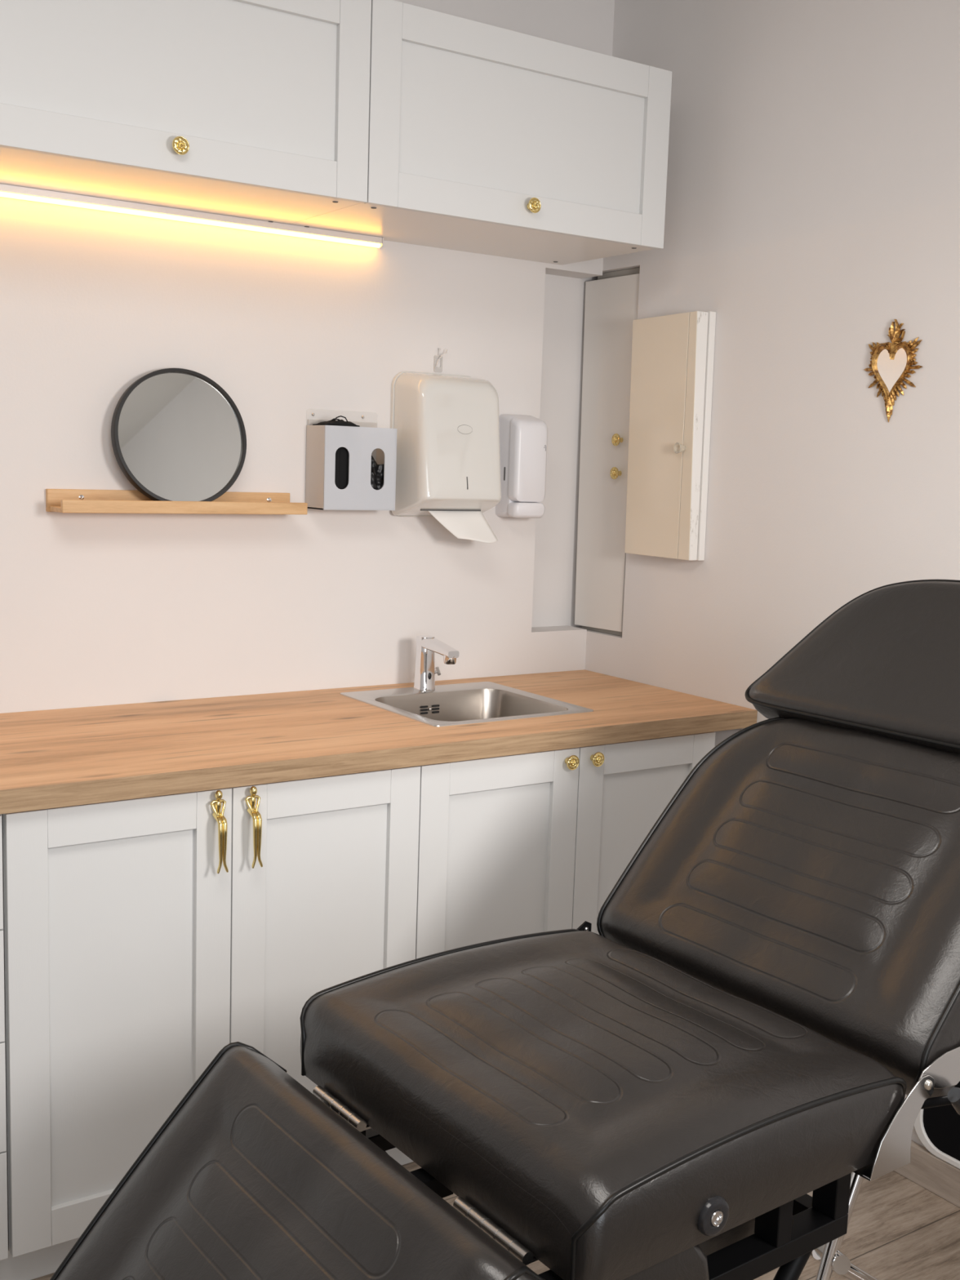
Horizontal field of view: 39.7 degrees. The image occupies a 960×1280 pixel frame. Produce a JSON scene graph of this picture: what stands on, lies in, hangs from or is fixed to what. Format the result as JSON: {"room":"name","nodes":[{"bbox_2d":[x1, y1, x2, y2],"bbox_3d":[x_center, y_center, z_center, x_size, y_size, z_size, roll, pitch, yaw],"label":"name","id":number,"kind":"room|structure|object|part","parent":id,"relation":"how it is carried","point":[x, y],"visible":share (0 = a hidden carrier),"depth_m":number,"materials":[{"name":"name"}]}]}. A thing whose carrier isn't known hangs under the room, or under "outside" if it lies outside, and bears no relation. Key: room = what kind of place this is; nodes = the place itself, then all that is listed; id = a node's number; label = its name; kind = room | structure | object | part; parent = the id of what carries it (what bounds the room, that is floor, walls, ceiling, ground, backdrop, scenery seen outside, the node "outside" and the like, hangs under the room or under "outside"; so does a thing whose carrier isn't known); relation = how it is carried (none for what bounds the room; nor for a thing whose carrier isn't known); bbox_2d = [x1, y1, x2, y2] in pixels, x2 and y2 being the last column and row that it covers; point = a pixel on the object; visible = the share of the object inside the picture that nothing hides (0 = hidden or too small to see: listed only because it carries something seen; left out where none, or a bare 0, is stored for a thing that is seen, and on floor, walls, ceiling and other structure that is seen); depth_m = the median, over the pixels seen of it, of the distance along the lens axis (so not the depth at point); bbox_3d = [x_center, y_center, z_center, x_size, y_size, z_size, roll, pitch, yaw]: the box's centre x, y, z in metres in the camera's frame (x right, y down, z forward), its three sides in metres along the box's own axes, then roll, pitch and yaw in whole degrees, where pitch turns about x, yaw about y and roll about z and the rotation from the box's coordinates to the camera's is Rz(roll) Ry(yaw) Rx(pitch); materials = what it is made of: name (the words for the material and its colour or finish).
{"room":"beauty treatment room","nodes":[
{"label":"beauty treatment room","id":0,"kind":"room"},
{"bbox_2d":[0,0,614,713],"bbox_3d":[-1.587,-0.256,2.522,4.400,2.700,0.250,-3,9,-34],"label":"wall","id":1,"kind":"structure","parent":0,"point":[96,609],"depth_m":3.08,"materials":[{"name":"white paint"}]},
{"bbox_2d":[45,488,307,514],"bbox_3d":[-0.658,-0.303,2.930,0.564,0.048,0.105,-3,9,-34],"label":"wall shelf","id":2,"kind":"object","parent":1,"relation":"attached to","point":[60,500],"visible":0.99,"depth_m":2.88,"materials":[{"name":"brown wood"}]},
{"bbox_2d":[111,368,246,501],"bbox_3d":[-0.658,-0.444,2.918,0.304,0.303,0.071,-3,9,-34],"label":"mirror","id":3,"kind":"object","parent":2,"relation":"on","point":[177,435],"visible":0.94,"depth_m":2.91,"materials":[{"name":"black mirror"}]},
{"bbox_2d":[0,0,371,224],"bbox_3d":[-0.667,-1.096,2.604,0.821,0.402,0.426,-3,9,-34],"label":"upper cabinet","id":4,"kind":"object","parent":1,"relation":"attached to","point":[254,109],"visible":1,"depth_m":2.51,"materials":[{"name":"white wood"}]},
{"bbox_3d":[-0.557,-0.916,2.462,0.033,0.033,0.026,-3,9,-34],"label":"knob","id":5,"kind":"part","parent":4,"relation":"part of","materials":[{"name":"gold metal"}]},
{"bbox_2d":[0,183,383,248],"bbox_3d":[-0.840,-0.909,2.751,1.456,0.024,0.027,-3,9,-34],"label":"light bar","id":6,"kind":"object","parent":4,"relation":"attached to","point":[6,190],"visible":1,"depth_m":2.87,"materials":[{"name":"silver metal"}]},
{"bbox_2d":[305,413,396,510],"bbox_3d":[-0.306,-0.427,3.154,0.191,0.233,0.098,-3,9,-34],"label":"dispenser","id":7,"kind":"object","parent":1,"relation":"attached to","point":[362,442],"visible":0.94,"depth_m":3.11,"materials":[{"name":"white powder-coated metal"}]},
{"bbox_2d":[334,425,355,488],"bbox_3d":[-0.327,-0.404,3.102,0.087,0.192,0.006,-3,9,-34],"label":"face mask","id":8,"kind":"object","parent":7,"relation":"in","point":[341,471],"visible":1,"depth_m":3.10,"materials":[{"name":"black fabric"}]},
{"bbox_2d":[312,415,359,426],"bbox_3d":[-0.337,-0.514,3.113,0.088,0.024,0.070,-3,9,-34],"label":"face mask","id":9,"kind":"object","parent":8,"relation":"on","point":[339,422],"visible":0.85,"depth_m":3.09,"materials":[{"name":"black fabric"}]},
{"bbox_2d":[370,455,384,489],"bbox_3d":[-0.267,-0.380,3.184,0.086,0.125,0.082,-3,9,-34],"label":"heap","id":10,"kind":"object","parent":7,"relation":"in","point":[376,470],"visible":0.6,"depth_m":3.16,"materials":[{"name":"black"}]},
{"bbox_2d":[433,347,447,372],"bbox_3d":[-0.098,-0.696,3.302,0.028,0.059,0.019,-3,9,-34],"label":"wall hook","id":11,"kind":"object","parent":1,"relation":"attached to","point":[436,369],"visible":1,"depth_m":3.30,"materials":[{"name":"white plastic"}]},
{"bbox_3d":[-0.104,-0.688,3.308,0.024,0.040,0.003,-3,9,-34],"label":"plate","id":12,"kind":"part","parent":11,"relation":"part of","materials":[{"name":"white plastic"}]},
{"bbox_2d":[390,371,501,516],"bbox_3d":[-0.073,-0.478,3.268,0.253,0.354,0.156,-3,9,-34],"label":"dispenser","id":13,"kind":"object","parent":1,"relation":"attached to","point":[447,426],"visible":0.9,"depth_m":3.21,"materials":[{"name":"white plastic"}]},
{"bbox_2d":[428,511,497,542],"bbox_3d":[-0.044,-0.283,3.272,0.182,0.084,0.072,-3,9,-34],"label":"paper towel","id":14,"kind":"object","parent":13,"relation":"in","point":[467,525],"visible":1,"depth_m":3.28,"materials":[{"name":"white paper"}]},
{"bbox_2d":[288,0,671,265],"bbox_3d":[0.006,-1.133,3.056,0.801,0.402,0.426,-3,9,-34],"label":"upper cabinet","id":15,"kind":"object","parent":1,"relation":"attached to","point":[485,139],"visible":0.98,"depth_m":2.91,"materials":[{"name":"white wood"}]},
{"bbox_3d":[0.116,-0.953,2.915,0.033,0.033,0.026,-3,9,-34],"label":"knob","id":16,"kind":"part","parent":15,"relation":"part of","materials":[{"name":"gold metal"}]},
{"bbox_2d":[495,413,547,518],"bbox_3d":[0.110,-0.450,3.437,0.100,0.264,0.092,-3,9,-34],"label":"soap dispenser","id":17,"kind":"object","parent":1,"relation":"attached to","point":[523,439],"visible":0.98,"depth_m":3.40,"materials":[{"name":"white plastic"}]},
{"bbox_2d":[31,1161,959,1279],"bbox_3d":[-0.268,1.432,0.786,4.800,0.100,5.000,-3,9,-34],"label":"floor","id":18,"kind":"structure","parent":0,"point":[898,1228],"depth_m":2.62,"materials":[{"name":"laminate"}]},
{"bbox_2d":[0,813,8,1260],"bbox_3d":[-1.233,0.695,2.366,0.599,0.881,0.641,-3,9,-34],"label":"base cabinet","id":19,"kind":"object","parent":18,"relation":"on","point":[3,1169],"visible":1,"depth_m":2.27,"materials":[{"name":"white paint"}]},
{"bbox_3d":[-1.050,0.402,2.065,0.594,0.196,0.018,-3,9,-34],"label":"drawer","id":20,"kind":"part","parent":19,"relation":"part of","materials":[{"name":"white wood"}]},
{"bbox_3d":[-1.057,0.599,2.091,0.594,0.196,0.018,-3,9,-34],"label":"drawer","id":21,"kind":"part","parent":19,"relation":"part of","materials":[{"name":"white wood"}]},
{"bbox_3d":[-1.064,0.796,2.117,0.594,0.196,0.018,-3,9,-34],"label":"drawer","id":22,"kind":"part","parent":19,"relation":"part of","materials":[{"name":"white wood"}]},
{"bbox_3d":[-1.070,0.993,2.144,0.594,0.196,0.018,-3,9,-34],"label":"drawer","id":23,"kind":"part","parent":19,"relation":"part of","materials":[{"name":"white wood"}]},
{"bbox_2d":[0,1147,413,1279],"bbox_3d":[-0.423,1.090,2.649,2.222,0.078,0.015,-3,9,-34],"label":"plinth","id":24,"kind":"object","parent":18,"relation":"on","point":[45,1261],"visible":0.02,"depth_m":2.39,"materials":[{"name":"white wood"}]},
{"bbox_2d":[1,765,420,1257],"bbox_3d":[-0.636,0.665,2.744,0.810,0.881,0.680,-3,9,-34],"label":"base cabinet","id":25,"kind":"object","parent":18,"relation":"on","point":[144,938],"visible":0.77,"depth_m":2.42,"materials":[{"name":"white paint"}]},
{"bbox_3d":[-0.641,0.674,2.386,0.404,0.796,0.018,-3,9,-34],"label":"door","id":26,"kind":"part","parent":25,"relation":"part of","materials":[{"name":"white wood"}]},
{"bbox_3d":[-0.474,0.347,2.414,0.031,0.150,0.039,-3,9,-34],"label":"handle","id":27,"kind":"part","parent":25,"relation":"part of","materials":[{"name":"gold metal"}]},
{"bbox_3d":[-0.417,0.344,2.452,0.031,0.150,0.039,-3,9,-34],"label":"handle","id":28,"kind":"part","parent":25,"relation":"part of","materials":[{"name":"gold metal"}]},
{"bbox_3d":[-0.304,0.656,2.612,0.404,0.796,0.018,-3,9,-34],"label":"door","id":29,"kind":"part","parent":25,"relation":"part of","materials":[{"name":"white wood"}]},
{"bbox_2d":[49,579,959,1279],"bbox_3d":[0.198,0.599,1.792,1.572,1.318,0.697,-4,9,-36],"label":"chair","id":30,"kind":"object","parent":18,"relation":"on","point":[752,1014],"visible":1,"depth_m":1.71,"materials":[{"name":"black leather"},{"name":"chrome"},{"name":"black metal"}]},
{"bbox_3d":[0.143,0.564,1.776,0.542,0.134,0.633,-4,9,-36],"label":"seat","id":31,"kind":"part","parent":30,"relation":"part of","materials":[{"name":"black leather"}]},
{"bbox_3d":[0.155,0.688,1.806,0.500,0.117,0.538,-4,9,-36],"label":"seat frame","id":32,"kind":"part","parent":30,"relation":"part of","materials":[{"name":"black leather"}]},
{"bbox_3d":[0.539,0.363,2.040,0.404,0.419,0.633,-4,9,-36],"label":"backrest","id":33,"kind":"part","parent":30,"relation":"part of","materials":[{"name":"black leather"}]},
{"bbox_3d":[0.246,1.019,1.610,0.440,0.524,0.026,-4,9,-36],"label":"frame leg","id":34,"kind":"part","parent":30,"relation":"part of","materials":[{"name":"black metal"}]},
{"bbox_3d":[0.526,1.075,2.105,0.120,0.297,0.021,-4,9,-36],"label":"chrome leg","id":35,"kind":"part","parent":30,"relation":"part of","materials":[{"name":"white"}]},
{"bbox_3d":[0.664,1.096,2.262,0.305,0.232,0.021,-4,9,-36],"label":"chrome leg","id":36,"kind":"part","parent":30,"relation":"part of","materials":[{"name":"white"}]},
{"bbox_3d":[0.614,0.919,2.196,0.284,0.589,0.021,-4,9,-36],"label":"chrome leg","id":37,"kind":"part","parent":30,"relation":"part of","materials":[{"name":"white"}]},
{"bbox_3d":[0.582,0.595,1.709,0.064,0.039,0.012,7,9,33],"label":"lever arm","id":38,"kind":"part","parent":30,"relation":"part of","materials":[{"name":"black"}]},
{"bbox_2d":[415,731,715,959],"bbox_3d":[0.032,0.626,3.201,0.808,0.881,0.667,-3,9,-34],"label":"base cabinet","id":39,"kind":"object","parent":18,"relation":"on","point":[510,846],"visible":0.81,"depth_m":2.87,"materials":[{"name":"white paint"}]},
{"bbox_2d":[0,669,757,813],"bbox_3d":[-0.493,0.199,2.782,2.336,0.040,0.660,-3,9,-34],"label":"countertop","id":40,"kind":"structure","parent":39,"relation":"on","point":[60,757],"depth_m":2.72,"materials":[{"name":"brown wood"}]},
{"bbox_2d":[413,635,459,691],"bbox_3d":[-0.099,0.062,3.232,0.066,0.132,0.153,-3,9,-34],"label":"faucet","id":41,"kind":"object","parent":40,"relation":"on","point":[425,670],"visible":1,"depth_m":3.25,"materials":[{"name":"silver metal"}]},
{"bbox_3d":[-0.102,0.024,3.217,0.039,0.050,0.143,-3,9,-34],"label":"spout","id":42,"kind":"part","parent":41,"relation":"part of","materials":[{"name":"silver metal"}]},
{"bbox_3d":[-0.110,0.077,3.286,0.026,0.021,0.021,-3,9,-34],"label":"lever","id":43,"kind":"part","parent":41,"relation":"part of","materials":[{"name":"silver metal"}]},
{"bbox_2d":[340,681,593,726],"bbox_3d":[-0.039,0.222,3.141,0.438,0.156,0.440,-3,9,-34],"label":"sink","id":44,"kind":"object","parent":40,"relation":"in","point":[460,704],"visible":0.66,"depth_m":3.24,"materials":[{"name":"silver metal"}]},
{"bbox_3d":[-0.024,0.226,3.117,0.368,0.154,0.331,-3,9,-34],"label":"bowl","id":45,"kind":"part","parent":44,"relation":"part of","materials":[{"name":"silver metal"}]},
{"bbox_3d":[0.032,0.637,2.838,0.403,0.796,0.018,-3,9,-34],"label":"door","id":46,"kind":"part","parent":39,"relation":"part of","materials":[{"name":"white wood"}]},
{"bbox_3d":[0.196,0.263,2.865,0.033,0.033,0.026,-3,9,-34],"label":"knob","id":47,"kind":"part","parent":39,"relation":"part of","materials":[{"name":"gold metal"}]},
{"bbox_3d":[0.255,0.260,2.904,0.033,0.033,0.026,-3,9,-34],"label":"knob","id":48,"kind":"part","parent":39,"relation":"part of","materials":[{"name":"gold metal"}]},
{"bbox_3d":[0.368,0.618,3.064,0.403,0.796,0.018,-3,9,-34],"label":"door","id":49,"kind":"part","parent":39,"relation":"part of","materials":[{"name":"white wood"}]},
{"bbox_2d":[714,728,741,746],"bbox_3d":[0.565,0.639,3.240,0.113,0.881,0.018,-3,9,-34],"label":"filler panel","id":50,"kind":"object","parent":18,"relation":"on","point":[720,735],"visible":0.02,"depth_m":3.18,"materials":[{"name":"grey wood"}]},
{"bbox_2d":[566,0,959,1146],"bbox_3d":[1.624,-0.069,1.931,0.250,2.700,4.850,-3,9,-34],"label":"wall","id":51,"kind":"structure","parent":0,"point":[812,203],"depth_m":3.00,"materials":[{"name":"white paint"}]},
{"bbox_2d":[574,267,639,635],"bbox_3d":[0.374,-0.505,3.621,0.138,0.972,0.231,-3,9,-34],"label":"access panel","id":52,"kind":"object","parent":51,"relation":"attached to","point":[611,300],"visible":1,"depth_m":3.60,"materials":[{"name":"white"}]},
{"bbox_3d":[0.364,-0.445,3.540,0.026,0.033,0.033,-3,9,-34],"label":"knob","id":53,"kind":"part","parent":52,"relation":"part of","materials":[{"name":"gold metal"}]},
{"bbox_3d":[0.367,-0.532,3.529,0.026,0.033,0.033,-3,9,-34],"label":"knob","id":54,"kind":"part","parent":52,"relation":"part of","materials":[{"name":"gold metal"}]},
{"bbox_2d":[624,311,715,560],"bbox_3d":[0.465,-0.509,3.327,0.075,0.602,0.249,-3,9,-34],"label":"upper cabinet","id":55,"kind":"object","parent":51,"relation":"attached to","point":[673,355],"visible":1,"depth_m":3.29,"materials":[{"name":"white paint"}]},
{"bbox_3d":[0.490,-0.469,3.247,0.024,0.027,0.027,-3,9,-34],"label":"knob","id":56,"kind":"part","parent":55,"relation":"part of","materials":[{"name":"white"}]},
{"bbox_3d":[0.489,-0.510,3.341,0.020,0.602,0.247,-3,9,-34],"label":"frame","id":57,"kind":"part","parent":55,"relation":"part of","materials":[{"name":"white paint"}]},
{"bbox_2d":[863,319,922,422],"bbox_3d":[0.862,-0.565,2.786,0.013,0.212,0.152,-3,9,-34],"label":"mirror","id":58,"kind":"object","parent":51,"relation":"attached to","point":[891,362],"visible":1,"depth_m":2.78,"materials":[{"name":"gold metal"}]},
{"bbox_3d":[0.864,-0.559,2.788,0.002,0.106,0.086,-3,9,-34],"label":"glass","id":59,"kind":"part","parent":58,"relation":"part of","materials":[{"name":"white mirror"}]},
{"bbox_3d":[0.862,-0.558,2.787,0.013,0.124,0.100,-3,9,-34],"label":"heart frame","id":60,"kind":"part","parent":58,"relation":"part of","materials":[{"name":"gold metal"}]},
{"bbox_2d":[893,1140,959,1208],"bbox_3d":[1.705,1.290,1.679,0.020,0.078,4.000,-3,9,-34],"label":"baseboard","id":61,"kind":"structure","parent":51,"relation":"attached to","point":[936,1175],"depth_m":2.78,"materials":[{"name":"laminate"}]},
{"bbox_2d":[913,1081,959,1168],"bbox_3d":[1.116,0.855,2.521,0.016,0.521,0.670,-3,9,-34],"label":"panel","id":62,"kind":"object","parent":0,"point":[937,1128],"visible":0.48,"depth_m":2.76,"materials":[{"name":"white paint"}]}
]}

